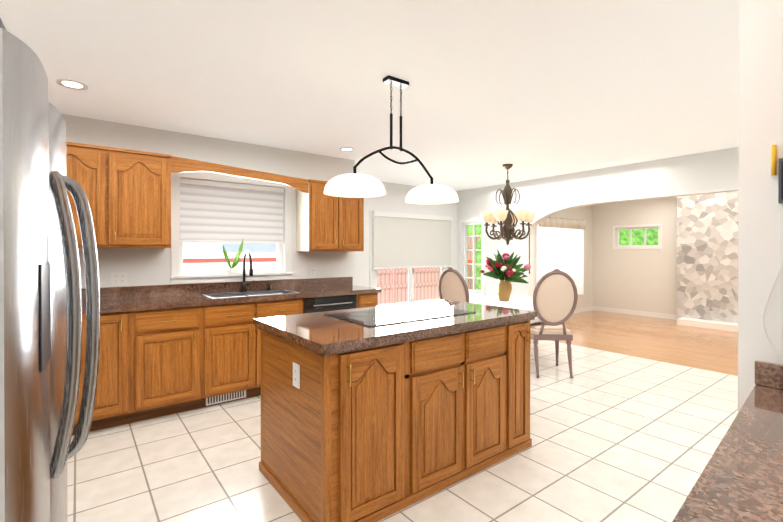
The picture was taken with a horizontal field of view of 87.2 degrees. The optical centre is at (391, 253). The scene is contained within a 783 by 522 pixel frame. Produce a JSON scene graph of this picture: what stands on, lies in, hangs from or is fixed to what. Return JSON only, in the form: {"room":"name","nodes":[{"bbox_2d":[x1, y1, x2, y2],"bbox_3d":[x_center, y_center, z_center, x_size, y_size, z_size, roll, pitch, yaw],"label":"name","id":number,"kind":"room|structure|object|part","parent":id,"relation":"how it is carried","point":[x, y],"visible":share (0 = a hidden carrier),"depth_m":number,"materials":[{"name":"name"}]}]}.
{"room":"kitchen","nodes":[
{"label":"kitchen","id":0,"kind":"room"},
{"bbox_2d":[62,114,357,287],"bbox_3d":[-1.945,0.091,3.965,3.650,2.440,0.150,0,0,-37],"label":"wall","id":1,"kind":"structure","parent":0,"point":[143,266],"depth_m":3.94,"materials":[{"name":"white paint"}]},
{"bbox_2d":[66,142,117,247],"bbox_3d":[-2.651,-0.438,3.112,0.935,0.793,0.336,0,0,-37],"label":"upper cabinet","id":2,"kind":"object","parent":1,"relation":"attached to","point":[94,167],"depth_m":3.19,"materials":[{"name":"brown wood"}]},
{"bbox_2d":[111,272,126,285],"bbox_3d":[-2.353,0.223,3.553,0.120,0.118,0.008,0,0,-37],"label":"outlet","id":3,"kind":"object","parent":1,"relation":"attached to","point":[118,278],"depth_m":3.55,"materials":[{"name":"white plastic"}]},
{"bbox_2d":[118,148,170,247],"bbox_3d":[-2.178,-0.440,3.474,0.516,0.793,0.336,0,0,-37],"label":"upper cabinet","id":4,"kind":"object","parent":1,"relation":"attached to","point":[128,192],"depth_m":3.38,"materials":[{"name":"brown wood"}]},
{"bbox_2d":[171,156,308,192],"bbox_3d":[-1.381,-0.729,3.911,1.282,0.210,0.020,0,0,-37],"label":"wood valance","id":5,"kind":"object","parent":4,"relation":"attached to","point":[179,165],"visible":0.96,"depth_m":3.83,"materials":[{"name":"brown wood"}]},
{"bbox_2d":[170,171,292,283],"bbox_3d":[-1.599,-0.250,4.194,1.200,1.070,0.165,0,0,-37],"label":"kitchen window","id":6,"kind":"structure","parent":1,"relation":"in","point":[206,210],"depth_m":4.11,"materials":[{"name":"white"}]},
{"bbox_2d":[223,238,243,273],"bbox_3d":[-1.590,0.029,4.124,0.208,0.362,0.138,0,0,-37],"label":"potted plant","id":7,"kind":"object","parent":6,"relation":"on","point":[236,260],"visible":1,"depth_m":4.13,"materials":[{"name":"green plant"}]},
{"bbox_2d":[310,267,315,277],"bbox_3d":[-0.892,0.218,4.670,0.075,0.118,0.008,0,0,-37],"label":"outlet","id":8,"kind":"object","parent":1,"relation":"attached to","point":[312,269],"depth_m":4.66,"materials":[{"name":"white plastic"}]},
{"bbox_2d":[296,179,363,250],"bbox_3d":[-0.671,-0.396,4.606,0.687,0.752,0.369,0,0,-37],"label":"upper cabinet","id":9,"kind":"object","parent":1,"relation":"attached to","point":[336,223],"depth_m":4.45,"materials":[{"name":"brown wood"}]},
{"bbox_3d":[-0.958,-0.384,4.419,0.003,0.727,0.316,0,0,-37],"label":"upper cabinets right side","id":10,"kind":"part","parent":9,"relation":"part of","materials":[{"name":"wood"}]},
{"bbox_2d":[0,0,738,190],"bbox_3d":[2.236,-1.169,3.883,10.500,0.080,7.450,0,0,-37],"label":"ceiling","id":11,"kind":"structure","parent":0,"point":[531,89],"depth_m":2.60,"materials":[{"name":"white paint"}]},
{"bbox_2d":[56,79,87,89],"bbox_3d":[-2.123,-1.119,2.735,0.169,0.007,0.169,0,0,-43],"label":"recessed light","id":12,"kind":"object","parent":11,"relation":"in","point":[71,84],"depth_m":2.73,"materials":[{"name":"white glass"}]},
{"bbox_2d":[339,147,354,151],"bbox_3d":[-0.485,-1.127,4.478,0.169,0.007,0.169,0,0,-43],"label":"recessed light","id":13,"kind":"object","parent":11,"relation":"in","point":[345,149],"depth_m":4.48,"materials":[{"name":"white"}]},
{"bbox_2d":[324,75,458,204],"bbox_3d":[0.030,-0.741,2.671,1.006,0.764,0.374,0,0,-37],"label":"pendant light","id":14,"kind":"object","parent":11,"relation":"hanging from","point":[354,184],"visible":1,"depth_m":2.65,"materials":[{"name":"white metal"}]},
{"bbox_2d":[480,164,535,245],"bbox_3d":[1.490,-0.615,5.273,0.670,1.040,0.694,0,0,-37],"label":"dining chandelier","id":15,"kind":"object","parent":11,"relation":"hanging from","point":[508,232],"visible":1,"depth_m":5.22,"materials":[{"name":"brown metal"}]},
{"bbox_2d":[67,339,737,521],"bbox_3d":[0.726,1.342,2.741,6.700,0.050,7.450,0,0,-37],"label":"floor","id":16,"kind":"structure","parent":0,"point":[616,437],"depth_m":2.62,"materials":[{"name":"white tile"}]},
{"bbox_2d":[0,18,99,521],"bbox_3d":[-1.263,0.425,1.041,0.858,1.799,0.900,0,0,-34],"label":"refrigerator","id":17,"kind":"object","parent":16,"relation":"on","point":[40,324],"visible":1,"depth_m":0.94,"materials":[{"name":"grey metal"}]},
{"bbox_2d":[72,311,135,435],"bbox_3d":[-2.346,0.875,3.188,0.545,0.879,0.596,0,0,-37],"label":"base cabinet","id":18,"kind":"object","parent":16,"relation":"on","point":[115,399],"depth_m":3.05,"materials":[{"name":"brown wood"}]},
{"bbox_2d":[81,277,380,314],"bbox_3d":[-1.727,0.361,3.649,3.599,0.142,0.611,0,0,-37],"label":"countertop","id":19,"kind":"structure","parent":18,"relation":"on","point":[127,298],"depth_m":3.79,"materials":[{"name":"brown stone"}]},
{"bbox_2d":[201,290,298,298],"bbox_3d":[-1.343,0.574,3.946,0.816,0.374,0.401,0,0,-37],"label":"sink","id":20,"kind":"object","parent":19,"relation":"in","point":[241,294],"visible":0.15,"depth_m":4.04,"materials":[{"name":"silver metal"}]},
{"bbox_2d":[241,250,271,291],"bbox_3d":[-1.328,0.181,4.145,0.308,0.417,0.259,0,0,-37],"label":"faucet","id":21,"kind":"object","parent":19,"relation":"on","point":[244,285],"visible":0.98,"depth_m":4.13,"materials":[{"name":"black metal"}]},
{"bbox_2d":[136,305,215,421],"bbox_3d":[-1.921,0.874,3.513,0.605,0.879,0.596,0,0,-37],"label":"base cabinet","id":22,"kind":"object","parent":16,"relation":"on","point":[154,363],"depth_m":3.29,"materials":[{"name":"brown wood"}]},
{"bbox_2d":[206,390,245,405],"bbox_3d":[-1.448,1.261,3.608,0.340,0.080,0.008,0,0,-37],"label":"air vent register","id":23,"kind":"object","parent":22,"relation":"attached to","point":[224,397],"visible":0.67,"depth_m":3.60,"materials":[{"name":"white plastic"}]},
{"bbox_2d":[276,294,363,315],"bbox_3d":[-0.768,0.870,4.392,0.715,0.879,0.600,0,0,-37],"label":"base cabinet","id":24,"kind":"object","parent":16,"relation":"on","point":[341,302],"depth_m":4.05,"materials":[{"name":"brown wood"}]},
{"bbox_2d":[364,293,377,307],"bbox_3d":[-0.435,0.868,4.647,0.292,0.879,0.600,0,0,-37],"label":"base cabinet","id":25,"kind":"object","parent":16,"relation":"on","point":[370,299],"depth_m":4.44,"materials":[{"name":"brown wood"}]},
{"bbox_2d":[258,316,536,521],"bbox_3d":[0.088,0.885,2.636,1.588,0.865,0.866,0,0,-37],"label":"kitchen island","id":26,"kind":"object","parent":16,"relation":"on","point":[360,423],"depth_m":2.16,"materials":[{"name":"brown wood"}]},
{"bbox_2d":[253,300,536,351],"bbox_3d":[0.074,0.425,2.656,1.634,0.053,0.885,0,0,-37],"label":"island countertop","id":27,"kind":"structure","parent":26,"relation":"on","point":[317,331],"depth_m":2.28,"materials":[{"name":"brown stone"}]},
{"bbox_2d":[324,304,475,326],"bbox_3d":[0.064,0.395,2.689,0.858,0.007,0.528,0,0,-37],"label":"cooktop","id":28,"kind":"object","parent":27,"relation":"in","point":[387,316],"visible":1,"depth_m":2.63,"materials":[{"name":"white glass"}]},
{"bbox_2d":[439,267,469,302],"bbox_3d":[0.904,0.735,4.895,0.598,1.150,0.490,0,0,-37],"label":"chair","id":29,"kind":"object","parent":16,"relation":"on","point":[453,285],"visible":0.38,"depth_m":4.70,"materials":[{"name":"beige fabric"}]},
{"bbox_2d":[469,295,541,323],"bbox_3d":[1.422,0.952,5.194,1.410,0.706,1.410,0,0,-37],"label":"dining table","id":30,"kind":"object","parent":16,"relation":"on","point":[520,302],"visible":0.33,"depth_m":5.00,"materials":[{"name":"white wood"}]},
{"bbox_2d":[480,249,530,300],"bbox_3d":[1.437,0.272,5.173,0.757,0.651,0.715,0,0,-37],"label":"flower vase","id":31,"kind":"object","parent":30,"relation":"on","point":[505,270],"visible":1,"depth_m":5.08,"materials":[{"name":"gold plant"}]},
{"bbox_2d":[530,269,577,377],"bbox_3d":[1.720,0.737,4.543,0.490,1.150,0.598,0,0,0],"label":"chair","id":32,"kind":"object","parent":16,"relation":"on","point":[555,296],"visible":0.98,"depth_m":4.30,"materials":[{"name":"beige fabric"}]},
{"bbox_2d":[672,361,782,521],"bbox_3d":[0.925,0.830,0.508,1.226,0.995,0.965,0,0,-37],"label":"countertop","id":33,"kind":"structure","parent":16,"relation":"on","point":[740,478],"depth_m":0.77,"materials":[{"name":"brown stone"}]},
{"bbox_2d":[358,181,457,286],"bbox_3d":[-0.045,0.078,6.740,3.040,2.440,0.150,0,0,-37],"label":"wall","id":34,"kind":"structure","parent":0,"point":[394,198],"depth_m":6.71,"materials":[{"name":"white paint"}]},
{"bbox_2d":[370,211,452,302],"bbox_3d":[0.363,0.317,6.981,1.800,1.960,0.185,0,0,-37],"label":"window","id":35,"kind":"structure","parent":34,"relation":"in","point":[410,242],"depth_m":6.86,"materials":[{"name":"glass"},{"name":"white painted frame"}]},
{"bbox_2d":[458,148,729,314],"bbox_3d":[3.397,0.087,4.872,0.160,2.440,7.300,0,0,-37],"label":"wall","id":36,"kind":"structure","parent":0,"point":[602,202],"depth_m":7.10,"materials":[{"name":"white paint"}]},
{"bbox_2d":[459,218,483,294],"bbox_3d":[1.455,0.070,7.346,0.140,1.350,0.570,0,0,-37],"label":"nook window","id":37,"kind":"structure","parent":36,"relation":"in","point":[473,222],"depth_m":7.37,"materials":[{"name":"white wood"}]},
{"bbox_2d":[529,233,530,273],"bbox_3d":[2.139,-0.005,6.364,0.042,0.649,0.027,0,0,-37],"label":"wand","id":38,"kind":"object","parent":36,"relation":"attached to","point":[529,252],"visible":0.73,"depth_m":6.35,"materials":[{"name":"grey plastic"}]},
{"bbox_2d":[536,226,536,283],"bbox_3d":[3.398,0.090,8.435,1.630,1.400,0.160,0,0,-37],"label":"living room window","id":39,"kind":"structure","parent":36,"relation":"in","point":[536,254],"depth_m":7.92,"materials":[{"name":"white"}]},
{"bbox_2d":[537,217,585,294],"bbox_3d":[3.471,0.092,8.340,1.810,1.597,0.068,0,0,-37],"label":"curtain","id":40,"kind":"object","parent":36,"relation":"hanging from","point":[560,241],"visible":0.83,"depth_m":8.33,"materials":[{"name":"white fabric"}]},
{"bbox_2d":[573,306,592,313],"bbox_3d":[3.154,1.246,8.209,3.500,0.090,0.012,0,0,-37],"label":"baseboard","id":41,"kind":"structure","parent":36,"relation":"attached to","point":[585,309],"depth_m":9.01,"materials":[{"name":"white"}]},
{"bbox_2d":[593,306,676,319],"bbox_3d":[5.067,1.244,8.578,0.012,0.090,1.690,0,0,-37],"label":"baseboard","id":42,"kind":"structure","parent":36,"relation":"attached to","point":[639,313],"depth_m":8.54,"materials":[{"name":"white wood"}]},
{"bbox_2d":[613,224,661,248],"bbox_3d":[5.127,-0.336,8.572,0.114,0.510,0.940,0,0,-37],"label":"window","id":43,"kind":"structure","parent":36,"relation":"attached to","point":[645,227],"depth_m":8.54,"materials":[{"name":"white wood"}]},
{"bbox_2d":[550,310,737,375],"bbox_3d":[5.109,1.328,5.652,3.800,0.050,6.750,0,0,-37],"label":"floor","id":44,"kind":"structure","parent":0,"point":[666,340],"depth_m":6.19,"materials":[{"name":"brown wood"}]},
{"bbox_2d":[677,191,737,331],"bbox_3d":[5.829,0.077,7.090,0.598,2.438,1.570,0,0,-37],"label":"stone accent wall","id":45,"kind":"structure","parent":44,"relation":"on","point":[707,260],"depth_m":7.32,"materials":[{"name":"stone"}]},
{"bbox_2d":[730,0,782,411],"bbox_3d":[1.814,0.107,0.457,0.120,2.440,2.210,0,0,-37],"label":"wall","id":46,"kind":"structure","parent":0,"point":[760,214],"depth_m":1.26,"materials":[{"name":"white paint"}]},
{"bbox_2d":[762,145,782,358],"bbox_3d":[1.180,0.035,1.143,0.053,0.712,0.232,0,0,-37],"label":"telephone","id":47,"kind":"object","parent":46,"relation":"attached to","point":[774,169],"visible":1,"depth_m":1.22,"materials":[{"name":"grey plastic"}]},
{"label":"outside","id":48,"kind":"structure","parent":0,"visible":0},
{"bbox_2d":[378,298,439,305],"bbox_3d":[0.583,1.382,9.020,36.000,0.050,34.000,0,0,-37],"label":"ground","id":49,"kind":"structure","parent":48,"point":[407,302],"depth_m":11.22,"materials":[{"name":"white"}]},
{"bbox_2d":[183,243,276,270],"bbox_3d":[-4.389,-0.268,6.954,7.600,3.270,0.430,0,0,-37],"label":"house","id":50,"kind":"structure","parent":49,"relation":"on","point":[203,256],"depth_m":7.66,"materials":[{"name":"white"}]},
{"bbox_2d":[377,235,479,303],"bbox_3d":[-4.171,0.353,7.873,23.060,2.020,0.160,0,0,-37],"label":"fence","id":51,"kind":"object","parent":49,"relation":"on","point":[392,284],"visible":0.04,"depth_m":11.57,"materials":[{"name":"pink wood"}]},
{"bbox_2d":[468,224,657,289],"bbox_3d":[1.780,-1.632,8.048,33.158,6.847,22.853,0,0,-37],"label":"trees","id":52,"kind":"object","parent":49,"relation":"on","point":[638,237],"depth_m":13.89,"materials":[{"name":"green plant"}]}
]}

